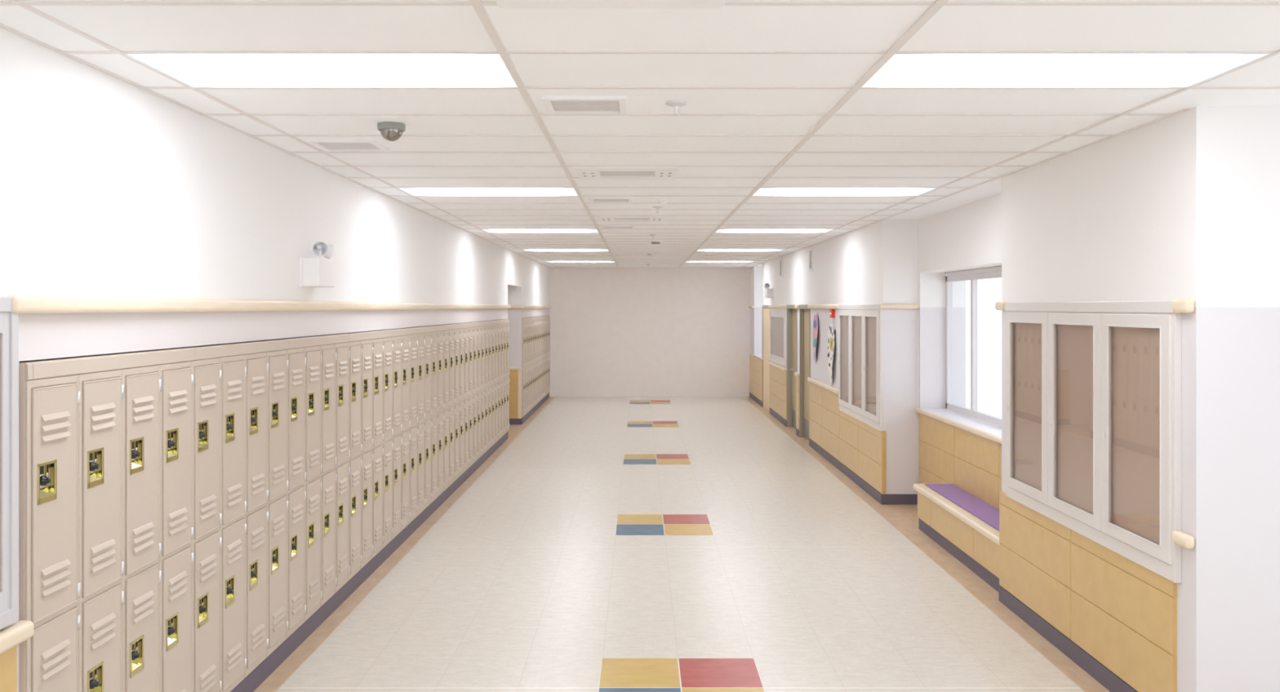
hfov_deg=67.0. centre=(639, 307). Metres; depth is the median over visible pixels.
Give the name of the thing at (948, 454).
wall panel
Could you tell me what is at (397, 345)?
locker
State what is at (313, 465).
locker
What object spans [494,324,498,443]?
locker
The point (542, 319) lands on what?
locker
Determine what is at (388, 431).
locker
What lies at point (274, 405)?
handle
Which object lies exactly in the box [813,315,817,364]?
drawing
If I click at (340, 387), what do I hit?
handle
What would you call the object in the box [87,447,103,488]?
handle
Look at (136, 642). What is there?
handle
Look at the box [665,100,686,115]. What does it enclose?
sprinkler
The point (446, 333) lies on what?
locker
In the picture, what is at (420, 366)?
cup
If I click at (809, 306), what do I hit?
handrail
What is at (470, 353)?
cup
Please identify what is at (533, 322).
locker
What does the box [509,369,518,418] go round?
wall panel
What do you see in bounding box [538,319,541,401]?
locker
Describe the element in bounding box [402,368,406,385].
handle
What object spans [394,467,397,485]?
handle
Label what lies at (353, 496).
handle
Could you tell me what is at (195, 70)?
recessed light
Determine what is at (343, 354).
locker
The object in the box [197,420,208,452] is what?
handle
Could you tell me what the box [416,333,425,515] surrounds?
locker
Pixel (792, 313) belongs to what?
door
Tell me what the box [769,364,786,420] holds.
wall panel
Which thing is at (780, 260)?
air vent
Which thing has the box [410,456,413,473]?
handle
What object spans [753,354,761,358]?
window
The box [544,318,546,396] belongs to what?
locker
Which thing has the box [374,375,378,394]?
handle
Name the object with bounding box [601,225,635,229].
ceiling vent
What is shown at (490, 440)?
locker
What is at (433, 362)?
cup
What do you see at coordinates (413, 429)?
locker
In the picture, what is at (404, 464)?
handle
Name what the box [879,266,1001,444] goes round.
window
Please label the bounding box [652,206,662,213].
sprinkler
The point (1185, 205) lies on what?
wall
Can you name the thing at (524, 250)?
recessed light
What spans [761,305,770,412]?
door
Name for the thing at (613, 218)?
return grille
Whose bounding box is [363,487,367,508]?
handle
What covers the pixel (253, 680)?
baseboard
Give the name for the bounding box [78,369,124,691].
locker
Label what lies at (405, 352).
locker
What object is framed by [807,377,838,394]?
handrail
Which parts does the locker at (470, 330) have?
door, door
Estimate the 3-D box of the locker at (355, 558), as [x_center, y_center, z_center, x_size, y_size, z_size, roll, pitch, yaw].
[-2.249,1.112,7.122,0.342,1.720,0.303,0,0,0]
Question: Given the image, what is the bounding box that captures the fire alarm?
[829,308,835,318]
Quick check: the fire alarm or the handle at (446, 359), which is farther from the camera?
the fire alarm
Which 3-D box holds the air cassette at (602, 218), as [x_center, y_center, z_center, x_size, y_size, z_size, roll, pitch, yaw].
[-0.088,-0.927,10.100,0.690,0.027,0.570,0,0,0]
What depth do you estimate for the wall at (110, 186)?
4.50 m
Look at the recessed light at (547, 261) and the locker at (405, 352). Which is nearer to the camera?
the locker at (405, 352)
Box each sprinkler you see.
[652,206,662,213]
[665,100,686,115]
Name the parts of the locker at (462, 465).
door, door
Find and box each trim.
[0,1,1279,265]
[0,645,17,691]
[19,319,509,691]
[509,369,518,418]
[518,369,521,418]
[521,315,550,417]
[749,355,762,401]
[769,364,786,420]
[795,376,799,430]
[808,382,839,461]
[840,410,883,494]
[881,431,885,494]
[917,220,918,407]
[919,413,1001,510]
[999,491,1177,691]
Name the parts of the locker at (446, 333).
door, door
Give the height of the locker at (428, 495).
1.720 m
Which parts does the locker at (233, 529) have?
door, door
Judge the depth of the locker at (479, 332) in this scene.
12.59 m
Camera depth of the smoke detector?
13.51 m
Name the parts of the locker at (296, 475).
door, door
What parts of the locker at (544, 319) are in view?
door, door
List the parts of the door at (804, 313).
panel, kick plate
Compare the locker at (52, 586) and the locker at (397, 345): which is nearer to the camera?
the locker at (52, 586)
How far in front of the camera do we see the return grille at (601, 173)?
6.69 m
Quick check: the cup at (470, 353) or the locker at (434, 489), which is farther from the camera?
the cup at (470, 353)
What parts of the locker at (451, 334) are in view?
door, door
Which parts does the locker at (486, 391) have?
door, door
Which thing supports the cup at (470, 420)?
on the locker at (470, 330)
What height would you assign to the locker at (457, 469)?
1.720 m
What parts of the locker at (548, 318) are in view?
door, door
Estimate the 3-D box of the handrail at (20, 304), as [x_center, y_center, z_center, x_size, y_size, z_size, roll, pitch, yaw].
[-2.100,-0.010,9.373,0.050,0.064,12.315,0,0,0]
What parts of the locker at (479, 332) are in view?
door, door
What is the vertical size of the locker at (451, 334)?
1.720 m
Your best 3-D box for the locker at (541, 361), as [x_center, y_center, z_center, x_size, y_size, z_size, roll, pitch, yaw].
[-2.249,1.112,20.544,0.342,1.720,0.303,0,0,0]
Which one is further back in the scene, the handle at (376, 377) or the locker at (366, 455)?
the handle at (376, 377)
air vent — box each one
[779,258,782,277]
[808,248,813,271]
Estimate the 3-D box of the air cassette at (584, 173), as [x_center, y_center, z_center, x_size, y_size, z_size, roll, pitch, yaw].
[-0.088,-0.927,6.675,0.690,0.027,0.570,0,0,0]
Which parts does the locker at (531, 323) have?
door, door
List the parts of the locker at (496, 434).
door, door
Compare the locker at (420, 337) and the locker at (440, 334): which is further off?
the locker at (440, 334)
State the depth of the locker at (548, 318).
22.35 m
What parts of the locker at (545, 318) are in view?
door, door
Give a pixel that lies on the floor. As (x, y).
(607, 544)
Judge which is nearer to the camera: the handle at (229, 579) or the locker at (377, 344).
the handle at (229, 579)
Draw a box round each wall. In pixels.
[0,27,549,691]
[549,267,750,396]
[750,106,1279,691]
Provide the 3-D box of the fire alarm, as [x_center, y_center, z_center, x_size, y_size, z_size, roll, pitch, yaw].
[2.566,0.080,12.900,0.056,0.120,0.120,0,0,0]
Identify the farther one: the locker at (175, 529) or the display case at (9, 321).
the locker at (175, 529)
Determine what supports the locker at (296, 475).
on the baseboard at (253, 680)
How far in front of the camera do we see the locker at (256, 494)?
5.28 m
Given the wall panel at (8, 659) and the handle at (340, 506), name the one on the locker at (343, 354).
the handle at (340, 506)
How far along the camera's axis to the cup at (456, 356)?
11.06 m
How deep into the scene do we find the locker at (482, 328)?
12.89 m
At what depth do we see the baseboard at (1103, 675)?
6.30 m
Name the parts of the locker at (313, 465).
door, door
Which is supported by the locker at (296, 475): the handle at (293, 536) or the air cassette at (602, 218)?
the handle at (293, 536)
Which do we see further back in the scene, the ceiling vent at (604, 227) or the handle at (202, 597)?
the ceiling vent at (604, 227)
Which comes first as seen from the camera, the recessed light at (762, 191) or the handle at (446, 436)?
the recessed light at (762, 191)
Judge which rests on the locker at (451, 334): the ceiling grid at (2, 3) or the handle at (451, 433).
the handle at (451, 433)
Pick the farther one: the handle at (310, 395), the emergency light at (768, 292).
the emergency light at (768, 292)
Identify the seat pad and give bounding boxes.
[924,484,999,531]
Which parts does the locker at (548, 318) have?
door, door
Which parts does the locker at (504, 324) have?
door, door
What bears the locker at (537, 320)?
on the baseboard at (253, 680)
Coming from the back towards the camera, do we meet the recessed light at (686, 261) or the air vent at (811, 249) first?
the recessed light at (686, 261)
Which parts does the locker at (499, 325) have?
door, door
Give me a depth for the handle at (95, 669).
3.73 m
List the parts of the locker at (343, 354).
door, door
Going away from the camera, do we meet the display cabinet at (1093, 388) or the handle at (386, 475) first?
the display cabinet at (1093, 388)
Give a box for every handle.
[37,459,57,505]
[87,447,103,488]
[87,661,103,691]
[129,436,143,475]
[129,635,143,678]
[165,427,178,462]
[165,612,178,651]
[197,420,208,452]
[197,592,208,628]
[225,413,235,443]
[225,574,235,608]
[249,407,257,435]
[249,559,257,591]
[271,401,279,428]
[271,546,279,575]
[290,396,297,422]
[290,533,297,561]
[307,392,314,416]
[307,522,314,548]
[324,388,329,411]
[324,512,329,537]
[337,384,343,406]
[337,503,343,526]
[351,381,355,402]
[351,494,355,517]
[363,378,367,398]
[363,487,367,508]
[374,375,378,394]
[374,480,378,500]
[384,373,388,391]
[384,473,388,493]
[394,370,397,387]
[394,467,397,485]
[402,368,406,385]
[402,462,406,479]
[410,366,413,382]
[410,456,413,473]
[418,452,421,467]
[426,362,428,377]
[426,447,428,462]
[432,442,435,457]
[438,359,440,373]
[438,439,440,453]
[444,358,447,371]
[444,435,447,448]
[449,356,452,369]
[449,431,452,445]
[455,427,457,441]
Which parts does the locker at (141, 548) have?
door, door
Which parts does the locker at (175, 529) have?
door, door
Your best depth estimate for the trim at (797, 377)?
15.73 m
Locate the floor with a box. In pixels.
[253,396,1110,691]
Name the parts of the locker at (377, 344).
door, door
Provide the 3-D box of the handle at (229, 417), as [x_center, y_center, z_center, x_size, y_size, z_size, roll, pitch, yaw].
[-2.105,0.617,4.938,0.026,0.142,0.107,0,0,0]
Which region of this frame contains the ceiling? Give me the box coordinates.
[0,0,1279,267]
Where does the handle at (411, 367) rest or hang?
on the locker at (413, 429)
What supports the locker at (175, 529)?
on the baseboard at (253, 680)
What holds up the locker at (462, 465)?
on the baseboard at (253, 680)
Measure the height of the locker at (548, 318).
1.720 m
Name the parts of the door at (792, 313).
panel, kick plate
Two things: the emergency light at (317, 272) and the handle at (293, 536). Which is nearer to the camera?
the handle at (293, 536)
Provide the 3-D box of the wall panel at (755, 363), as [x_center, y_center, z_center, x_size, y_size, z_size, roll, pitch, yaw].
[2.580,1.552,21.520,0.020,0.873,2.336,0,0,0]
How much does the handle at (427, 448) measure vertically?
0.142 m
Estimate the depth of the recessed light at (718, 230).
11.75 m
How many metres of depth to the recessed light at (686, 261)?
19.70 m
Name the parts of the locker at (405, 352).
door, door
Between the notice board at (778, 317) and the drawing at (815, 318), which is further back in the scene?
the notice board at (778, 317)
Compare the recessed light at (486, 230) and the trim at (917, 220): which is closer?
the trim at (917, 220)
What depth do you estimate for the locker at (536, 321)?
19.62 m
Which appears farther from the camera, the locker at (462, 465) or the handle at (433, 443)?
the locker at (462, 465)
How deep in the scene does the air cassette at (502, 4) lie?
2.93 m
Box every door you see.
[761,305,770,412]
[786,305,797,429]
[799,304,810,440]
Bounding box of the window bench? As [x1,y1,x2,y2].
[913,484,999,591]
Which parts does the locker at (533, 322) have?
door, door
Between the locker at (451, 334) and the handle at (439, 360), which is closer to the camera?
the handle at (439, 360)
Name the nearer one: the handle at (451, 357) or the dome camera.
the dome camera
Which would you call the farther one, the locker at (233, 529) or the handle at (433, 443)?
the handle at (433, 443)
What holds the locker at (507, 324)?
on the baseboard at (253, 680)
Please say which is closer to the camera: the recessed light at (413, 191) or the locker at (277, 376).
the locker at (277, 376)
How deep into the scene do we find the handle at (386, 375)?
8.00 m
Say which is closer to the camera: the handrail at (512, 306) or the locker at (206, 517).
the locker at (206, 517)
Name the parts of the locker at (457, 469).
door, door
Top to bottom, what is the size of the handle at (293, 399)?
0.142 m
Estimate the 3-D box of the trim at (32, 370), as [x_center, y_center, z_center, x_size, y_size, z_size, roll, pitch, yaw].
[-2.258,1.081,9.398,0.324,1.781,12.176,0,0,0]
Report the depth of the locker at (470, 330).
11.99 m
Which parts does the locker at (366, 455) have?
door, door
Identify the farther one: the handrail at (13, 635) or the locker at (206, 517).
the locker at (206, 517)
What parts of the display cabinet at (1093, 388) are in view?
cabinet door, cabinet door, panel, cabinet door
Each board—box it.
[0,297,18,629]
[769,308,786,367]
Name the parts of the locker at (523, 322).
door, door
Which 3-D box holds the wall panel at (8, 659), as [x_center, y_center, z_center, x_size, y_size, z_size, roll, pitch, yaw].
[-2.115,1.552,-1.355,0.020,0.873,9.246,0,0,0]
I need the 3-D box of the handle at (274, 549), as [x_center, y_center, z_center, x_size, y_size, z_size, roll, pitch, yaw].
[-2.105,1.452,5.548,0.026,0.142,0.107,0,0,0]
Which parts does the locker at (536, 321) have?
door, door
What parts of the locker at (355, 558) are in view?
door, door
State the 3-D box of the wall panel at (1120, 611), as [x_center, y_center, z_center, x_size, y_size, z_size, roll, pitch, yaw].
[2.580,1.653,5.790,0.020,0.670,2.256,0,0,0]
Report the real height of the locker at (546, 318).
1.720 m
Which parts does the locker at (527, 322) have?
door, door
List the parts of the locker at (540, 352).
door, door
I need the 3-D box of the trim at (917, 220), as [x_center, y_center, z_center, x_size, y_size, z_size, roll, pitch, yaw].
[2.965,0.066,10.293,0.012,1.988,0.014,0,0,0]
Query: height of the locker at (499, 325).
1.720 m
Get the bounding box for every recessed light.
[126,53,517,87]
[398,187,577,195]
[482,229,598,232]
[524,249,608,251]
[546,261,614,262]
[685,261,754,262]
[697,249,782,251]
[715,229,833,232]
[752,187,937,195]
[862,53,1270,87]
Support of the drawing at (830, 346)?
attached to the wall at (1185, 205)
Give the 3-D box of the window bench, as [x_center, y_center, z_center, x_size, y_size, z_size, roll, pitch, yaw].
[2.779,1.887,8.062,0.368,0.424,2.276,0,0,0]
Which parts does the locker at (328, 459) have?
door, door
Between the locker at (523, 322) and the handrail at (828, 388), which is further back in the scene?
the locker at (523, 322)
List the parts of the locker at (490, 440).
door, door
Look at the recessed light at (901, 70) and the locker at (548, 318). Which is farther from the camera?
the locker at (548, 318)
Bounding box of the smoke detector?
[648,240,662,244]
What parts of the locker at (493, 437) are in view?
door, door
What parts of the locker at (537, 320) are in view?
door, door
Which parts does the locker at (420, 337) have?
door, door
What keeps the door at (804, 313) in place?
in the wall at (1185, 205)
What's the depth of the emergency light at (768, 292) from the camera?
18.79 m
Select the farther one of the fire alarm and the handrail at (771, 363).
the handrail at (771, 363)
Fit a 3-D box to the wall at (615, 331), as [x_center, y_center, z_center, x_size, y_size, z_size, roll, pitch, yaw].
[0.438,0.575,22.775,6.025,3.050,0.150,0,0,0]
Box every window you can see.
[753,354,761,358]
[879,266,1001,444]
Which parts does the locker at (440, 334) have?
door, door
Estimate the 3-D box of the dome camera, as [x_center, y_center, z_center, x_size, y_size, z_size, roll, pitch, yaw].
[-1.270,-0.895,4.940,0.140,0.093,0.140,0,0,0]
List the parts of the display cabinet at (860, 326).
cabinet door, cabinet door, panel, cabinet door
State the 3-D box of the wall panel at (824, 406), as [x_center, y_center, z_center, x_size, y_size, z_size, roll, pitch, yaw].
[2.580,1.552,13.560,0.020,0.873,2.236,0,0,0]
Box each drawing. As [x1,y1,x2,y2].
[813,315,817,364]
[826,324,835,384]
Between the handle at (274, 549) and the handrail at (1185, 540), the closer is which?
the handrail at (1185, 540)
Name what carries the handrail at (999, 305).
attached to the wall at (1185, 205)
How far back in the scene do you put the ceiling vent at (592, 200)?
8.38 m
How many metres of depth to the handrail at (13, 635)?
3.21 m
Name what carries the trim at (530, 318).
attached to the wall at (110, 186)
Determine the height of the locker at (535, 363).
1.720 m
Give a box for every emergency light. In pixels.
[299,240,334,288]
[764,283,773,297]
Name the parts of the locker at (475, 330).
door, door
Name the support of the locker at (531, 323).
on the baseboard at (253, 680)
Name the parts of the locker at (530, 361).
door, door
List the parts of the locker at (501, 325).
door, door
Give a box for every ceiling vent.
[306,139,389,151]
[540,96,627,114]
[588,197,633,203]
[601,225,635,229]
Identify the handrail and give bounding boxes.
[0,620,34,654]
[5,294,511,314]
[509,367,521,369]
[510,305,551,308]
[768,305,786,308]
[768,360,786,371]
[807,304,838,309]
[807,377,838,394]
[995,301,1008,310]
[1171,298,1195,312]
[1171,530,1195,549]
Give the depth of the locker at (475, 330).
12.32 m
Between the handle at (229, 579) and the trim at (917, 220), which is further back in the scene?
the trim at (917, 220)
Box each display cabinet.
[838,304,883,431]
[1004,300,1181,582]
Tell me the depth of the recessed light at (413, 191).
7.78 m
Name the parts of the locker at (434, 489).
door, door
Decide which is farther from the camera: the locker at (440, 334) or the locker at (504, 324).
the locker at (504, 324)
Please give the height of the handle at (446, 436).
0.142 m
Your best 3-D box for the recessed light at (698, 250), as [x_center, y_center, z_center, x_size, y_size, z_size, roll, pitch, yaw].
[1.624,-0.937,15.795,1.398,0.010,0.556,0,0,0]
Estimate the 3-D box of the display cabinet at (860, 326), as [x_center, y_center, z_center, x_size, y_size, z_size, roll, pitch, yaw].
[2.563,0.642,11.355,0.054,1.352,2.138,0,0,0]
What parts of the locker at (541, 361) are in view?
door, door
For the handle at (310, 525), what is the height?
0.142 m
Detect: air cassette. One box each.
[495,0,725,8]
[574,166,679,180]
[597,215,665,222]
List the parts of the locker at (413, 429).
door, door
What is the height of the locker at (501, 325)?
1.720 m
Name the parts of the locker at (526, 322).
door, door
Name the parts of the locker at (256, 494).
door, door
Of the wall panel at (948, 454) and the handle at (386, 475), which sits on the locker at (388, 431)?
the handle at (386, 475)
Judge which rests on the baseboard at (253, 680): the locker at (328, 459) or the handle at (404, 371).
the locker at (328, 459)
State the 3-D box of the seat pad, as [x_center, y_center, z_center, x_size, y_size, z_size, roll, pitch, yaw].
[2.828,1.675,8.039,0.267,0.012,2.218,0,0,0]
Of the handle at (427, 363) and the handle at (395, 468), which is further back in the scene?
the handle at (427, 363)
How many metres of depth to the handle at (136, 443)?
4.03 m
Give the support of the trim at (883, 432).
attached to the wall at (1185, 205)
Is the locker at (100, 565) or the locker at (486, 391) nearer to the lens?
the locker at (100, 565)
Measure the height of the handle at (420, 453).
0.142 m
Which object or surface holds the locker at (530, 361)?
on the baseboard at (253, 680)
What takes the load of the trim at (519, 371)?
attached to the wall at (110, 186)
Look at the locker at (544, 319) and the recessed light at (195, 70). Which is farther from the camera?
the locker at (544, 319)
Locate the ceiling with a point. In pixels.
(123, 28)
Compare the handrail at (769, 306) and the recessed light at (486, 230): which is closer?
the recessed light at (486, 230)
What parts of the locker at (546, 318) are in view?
door, door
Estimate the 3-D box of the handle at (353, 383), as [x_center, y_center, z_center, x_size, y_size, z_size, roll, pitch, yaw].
[-2.105,0.617,7.071,0.026,0.142,0.107,0,0,0]
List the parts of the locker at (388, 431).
door, door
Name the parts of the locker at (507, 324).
door, door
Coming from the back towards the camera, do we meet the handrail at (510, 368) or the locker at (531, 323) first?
the locker at (531, 323)
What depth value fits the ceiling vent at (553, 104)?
4.44 m
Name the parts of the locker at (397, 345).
door, door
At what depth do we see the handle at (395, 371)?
8.31 m
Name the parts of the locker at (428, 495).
door, door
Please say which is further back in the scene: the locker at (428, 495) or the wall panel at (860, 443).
the wall panel at (860, 443)
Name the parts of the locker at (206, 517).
door, door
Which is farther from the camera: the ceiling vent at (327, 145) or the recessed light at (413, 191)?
the recessed light at (413, 191)
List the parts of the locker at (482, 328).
door, door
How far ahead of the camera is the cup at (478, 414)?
12.57 m
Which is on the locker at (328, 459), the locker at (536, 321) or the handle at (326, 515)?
the handle at (326, 515)
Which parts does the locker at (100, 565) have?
door, door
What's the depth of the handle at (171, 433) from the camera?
4.34 m
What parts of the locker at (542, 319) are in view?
door, door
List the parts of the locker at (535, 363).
door, door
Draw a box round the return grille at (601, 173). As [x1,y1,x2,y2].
[599,171,654,176]
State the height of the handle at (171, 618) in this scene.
0.142 m
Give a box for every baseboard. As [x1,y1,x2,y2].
[230,392,549,691]
[749,391,1137,691]
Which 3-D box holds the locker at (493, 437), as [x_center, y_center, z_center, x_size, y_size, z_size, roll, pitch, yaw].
[-2.249,1.112,13.825,0.342,1.720,0.303,0,0,0]
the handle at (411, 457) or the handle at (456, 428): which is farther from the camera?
the handle at (456, 428)
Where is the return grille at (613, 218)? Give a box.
[613,217,649,219]
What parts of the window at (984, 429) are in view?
handrail, sill, frame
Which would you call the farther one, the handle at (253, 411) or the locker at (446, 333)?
the locker at (446, 333)
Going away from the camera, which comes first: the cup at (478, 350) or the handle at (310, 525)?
the handle at (310, 525)
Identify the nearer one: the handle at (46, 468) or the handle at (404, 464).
the handle at (46, 468)
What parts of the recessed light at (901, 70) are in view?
light frame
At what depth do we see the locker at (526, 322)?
17.79 m
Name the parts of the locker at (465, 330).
door, door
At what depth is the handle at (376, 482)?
7.70 m
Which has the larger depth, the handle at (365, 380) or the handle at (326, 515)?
the handle at (365, 380)
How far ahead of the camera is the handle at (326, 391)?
6.48 m
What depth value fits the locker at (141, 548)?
4.06 m
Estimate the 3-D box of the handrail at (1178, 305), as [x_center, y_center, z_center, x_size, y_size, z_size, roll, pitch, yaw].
[2.565,-0.008,4.565,0.050,0.068,0.134,0,0,0]
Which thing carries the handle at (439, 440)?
on the locker at (440, 334)
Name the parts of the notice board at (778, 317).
glass pane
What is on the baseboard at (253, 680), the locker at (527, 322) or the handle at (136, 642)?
the locker at (527, 322)
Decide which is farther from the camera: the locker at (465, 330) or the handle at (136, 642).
the locker at (465, 330)
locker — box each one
[25,374,80,691]
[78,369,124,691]
[121,364,161,691]
[159,361,193,691]
[189,357,222,691]
[219,355,246,691]
[244,351,268,677]
[266,350,288,657]
[285,347,306,638]
[304,346,322,622]
[320,343,336,606]
[334,342,350,592]
[348,341,362,580]
[360,339,373,568]
[372,338,383,558]
[381,337,393,549]
[391,336,402,539]
[400,335,410,531]
[408,333,417,524]
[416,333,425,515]
[423,332,431,509]
[431,331,438,502]
[436,331,444,497]
[442,330,449,491]
[448,329,455,486]
[453,328,460,481]
[459,328,465,475]
[462,328,469,472]
[468,327,473,467]
[472,327,477,464]
[476,326,481,460]
[480,326,485,456]
[484,325,488,452]
[488,324,492,449]
[491,324,495,446]
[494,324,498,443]
[497,324,501,439]
[500,324,504,438]
[503,323,506,435]
[506,323,509,432]
[522,321,525,417]
[524,320,527,414]
[526,320,529,413]
[528,320,531,411]
[530,320,533,409]
[532,320,534,408]
[533,320,536,406]
[535,320,537,404]
[537,320,539,403]
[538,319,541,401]
[540,319,542,400]
[542,319,543,399]
[543,319,545,397]
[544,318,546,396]
[546,318,547,395]
[547,318,549,393]
[548,318,550,392]
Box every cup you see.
[418,364,421,380]
[432,360,435,375]
[455,355,457,368]
[469,351,471,363]
[469,418,471,431]
[477,349,479,360]
[477,413,479,425]
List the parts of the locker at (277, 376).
door, door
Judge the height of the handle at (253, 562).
0.142 m
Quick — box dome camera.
[377,121,405,141]
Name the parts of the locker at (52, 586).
door, door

